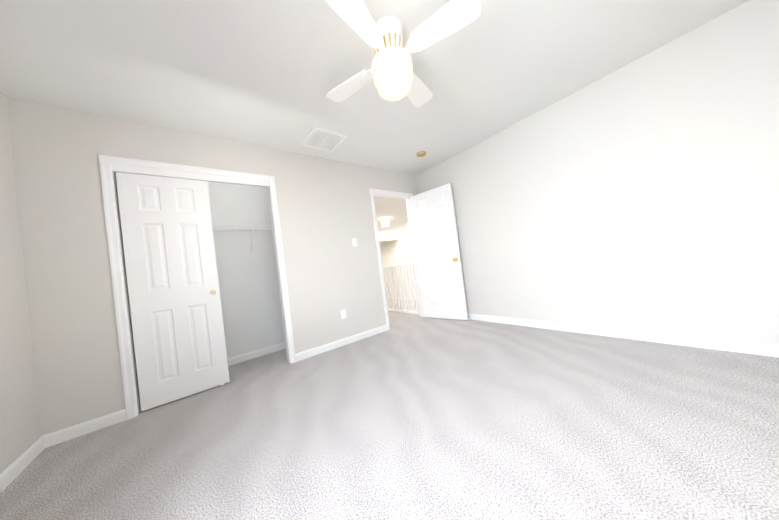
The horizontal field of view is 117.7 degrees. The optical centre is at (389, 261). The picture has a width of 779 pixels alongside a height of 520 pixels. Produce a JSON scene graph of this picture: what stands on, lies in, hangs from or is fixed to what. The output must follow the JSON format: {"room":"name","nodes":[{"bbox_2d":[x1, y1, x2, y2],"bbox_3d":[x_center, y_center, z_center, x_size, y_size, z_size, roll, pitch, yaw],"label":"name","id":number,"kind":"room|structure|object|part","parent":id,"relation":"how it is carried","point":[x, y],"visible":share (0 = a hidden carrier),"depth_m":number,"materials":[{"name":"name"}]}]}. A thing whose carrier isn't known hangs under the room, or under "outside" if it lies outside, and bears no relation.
{"room":"empty bedroom","nodes":[
{"label":"empty bedroom","id":0,"kind":"room"},
{"bbox_2d":[0,91,41,473],"bbox_3d":[-1.671,0.000,0.462,0.115,2.540,4.390,-6,-1,-38],"label":"wall","id":1,"kind":"structure","parent":0,"point":[20,429],"depth_m":1.51,"materials":[{"name":"beige paint"}]},
{"bbox_2d":[0,434,47,492],"bbox_3d":[-1.296,1.088,0.246,0.012,0.085,3.487,-6,-1,-38],"label":"baseboard","id":2,"kind":"structure","parent":1,"relation":"attached to","point":[10,473],"depth_m":1.42,"materials":[{"name":"white wood"}]},
{"bbox_2d":[7,97,417,435],"bbox_3d":[0.719,0.360,4.201,8.417,3.740,0.115,-6,-1,-38],"label":"wall","id":3,"kind":"structure","parent":0,"point":[325,211],"depth_m":1.85,"materials":[{"name":"beige paint"}]},
{"bbox_2d":[48,409,125,446],"bbox_3d":[-2.205,1.218,1.736,0.360,0.085,0.012,-6,-1,-38],"label":"baseboard","id":4,"kind":"structure","parent":3,"relation":"attached to","point":[65,434],"depth_m":1.72,"materials":[{"name":"white wood"}]},
{"bbox_2d":[115,174,140,406],"bbox_3d":[-1.951,0.226,2.158,0.600,1.975,0.035,-6,-1,-38],"label":"closet door","id":5,"kind":"structure","parent":3,"relation":"in","point":[128,292],"depth_m":1.96,"materials":[{"name":"white wood"}]},
{"bbox_2d":[116,172,229,411],"bbox_3d":[-1.916,0.227,2.131,0.600,1.987,0.043,-6,-1,-38],"label":"closet door","id":6,"kind":"structure","parent":3,"relation":"in","point":[174,293],"depth_m":2.09,"materials":[{"name":"white wood"}]},
{"bbox_2d":[115,172,265,186],"bbox_3d":[-1.845,-0.821,2.330,1.170,0.030,0.086,-6,-1,-38],"label":"trim","id":7,"kind":"structure","parent":3,"relation":"attached to","point":[200,180],"depth_m":2.38,"materials":[{"name":"white wood"}]},
{"bbox_2d":[98,154,423,419],"bbox_3d":[-0.872,0.052,2.990,3.479,2.107,0.153,-6,-1,-38],"label":"door frame","id":8,"kind":"structure","parent":3,"relation":"attached to","point":[109,166],"depth_m":2.03,"materials":[{"name":"white wood"}]},
{"bbox_2d":[295,325,386,361],"bbox_3d":[-0.549,1.032,3.053,1.301,0.085,0.012,-6,-1,-38],"label":"baseboard","id":9,"kind":"structure","parent":3,"relation":"attached to","point":[320,349],"depth_m":2.97,"materials":[{"name":"white wood"}]},
{"bbox_2d":[340,309,345,318],"bbox_3d":[-0.596,0.688,3.057,0.070,0.115,0.007,-6,-1,-38],"label":"electrical outlet","id":10,"kind":"object","parent":3,"relation":"attached to","point":[343,314],"visible":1,"depth_m":3.05,"materials":[{"name":"white plastic"}]},
{"bbox_2d":[352,238,356,246],"bbox_3d":[-0.478,-0.261,3.246,0.070,0.115,0.018,-6,-1,-38],"label":"switch","id":11,"kind":"object","parent":3,"relation":"attached to","point":[354,241],"visible":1,"depth_m":3.25,"materials":[{"name":"white plastic"}]},
{"bbox_2d":[207,182,284,357],"bbox_3d":[-1.957,0.063,2.619,1.910,2.540,0.643,-6,-1,-38],"label":"wall","id":12,"kind":"structure","parent":0,"point":[250,299],"depth_m":2.98,"materials":[{"name":"paint"}]},
{"bbox_2d":[213,225,271,251],"bbox_3d":[-2.032,-0.239,2.671,1.865,0.293,0.326,-6,-1,-38],"label":"wire shelf","id":13,"kind":"object","parent":12,"relation":"attached to","point":[253,226],"visible":0.33,"depth_m":2.84,"materials":[{"name":"white metal"}]},
{"bbox_2d":[227,342,285,365],"bbox_3d":[-1.944,1.199,2.762,1.870,0.085,0.012,-6,-1,-38],"label":"baseboard","id":14,"kind":"structure","parent":12,"relation":"attached to","point":[250,355],"depth_m":2.96,"materials":[{"name":"white wood"}]},
{"bbox_2d":[0,0,748,232],"bbox_3d":[-1.108,-1.325,6.261,8.417,0.100,12.570,-6,-1,-38],"label":"ceiling","id":15,"kind":"structure","parent":0,"point":[269,73],"depth_m":1.70,"materials":[{"name":"white paint"}]},
{"bbox_2d":[302,127,346,151],"bbox_3d":[-0.738,-1.362,2.660,0.380,0.007,0.380,-6,-1,-38],"label":"ceiling vent","id":16,"kind":"object","parent":15,"relation":"in","point":[319,138],"visible":1,"depth_m":2.64,"materials":[{"name":"white metal"}]},
{"bbox_2d":[381,218,388,226],"bbox_3d":[-0.145,-1.247,7.517,0.182,0.256,0.182,-6,-1,-38],"label":"ceiling lamp","id":17,"kind":"object","parent":15,"relation":"hanging from","point":[385,222],"visible":1,"depth_m":7.47,"materials":[{"name":"white glass"}]},
{"bbox_2d":[325,0,480,106],"bbox_3d":[0.013,-1.273,1.511,0.846,0.395,0.846,-7,-1,-12],"label":"ceiling fan","id":18,"kind":"object","parent":15,"relation":"hanging from","point":[392,74],"visible":1,"depth_m":1.40,"materials":[{"name":"white plastic"}]},
{"bbox_3d":[0.029,-1.142,1.509,0.255,0.132,0.255,-6,-1,-38],"label":"glass","id":19,"kind":"part","parent":18,"relation":"part of","materials":[{"name":"white glass"}]},
{"bbox_2d":[417,151,425,156],"bbox_3d":[0.446,-1.492,3.290,0.134,0.020,0.134,-6,-1,-38],"label":"cover plate","id":20,"kind":"object","parent":15,"relation":"attached to","point":[421,154],"visible":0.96,"depth_m":3.26,"materials":[{"name":"brown"}]},
{"bbox_2d":[0,317,778,519],"bbox_3d":[0.083,1.031,1.724,4.236,0.100,4.390,-6,-1,-38],"label":"floor carpet","id":21,"kind":"object","parent":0,"point":[424,418],"visible":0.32,"depth_m":1.28,"materials":[{"name":"grey carpet"}]},
{"bbox_2d":[378,228,415,299],"bbox_3d":[-1.188,0.646,8.373,6.265,3.740,8.823,-6,-1,-38],"label":"wall","id":22,"kind":"structure","parent":0,"point":[395,246],"depth_m":10.92,"materials":[{"name":"paint"}]},
{"bbox_2d":[416,0,778,344],"bbox_3d":[1.774,-0.392,2.720,0.115,2.540,3.632,-6,-1,-38],"label":"wall","id":23,"kind":"structure","parent":0,"point":[641,194],"depth_m":2.04,"materials":[{"name":"beige paint"}]},
{"bbox_2d":[409,183,467,319],"bbox_3d":[0.746,-0.109,3.716,0.774,2.028,0.175,-8,-1,42],"label":"room door","id":24,"kind":"structure","parent":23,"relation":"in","point":[438,255],"depth_m":3.67,"materials":[{"name":"white wood"}]},
{"bbox_2d":[468,313,778,356],"bbox_3d":[1.817,0.739,2.723,0.012,0.085,3.487,-6,-1,-38],"label":"baseboard","id":25,"kind":"structure","parent":23,"relation":"attached to","point":[764,349],"depth_m":2.08,"materials":[{"name":"white wood"}]},
{"label":"outside","id":26,"kind":"structure","parent":0,"visible":0},
{"bbox_2d":[386,298,420,327],"bbox_3d":[-0.984,1.851,8.367,6.165,1.300,8.880,-6,-1,-38],"label":"floor","id":27,"kind":"structure","parent":26,"point":[397,318],"depth_m":4.20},
{"bbox_2d":[382,261,419,314],"bbox_3d":[-0.422,0.530,5.407,0.110,1.110,3.208,-6,-1,-38],"label":"stair railing","id":28,"kind":"object","parent":27,"relation":"on","point":[410,264],"visible":0.29,"depth_m":4.58,"materials":[{"name":"white wood"}]}
]}

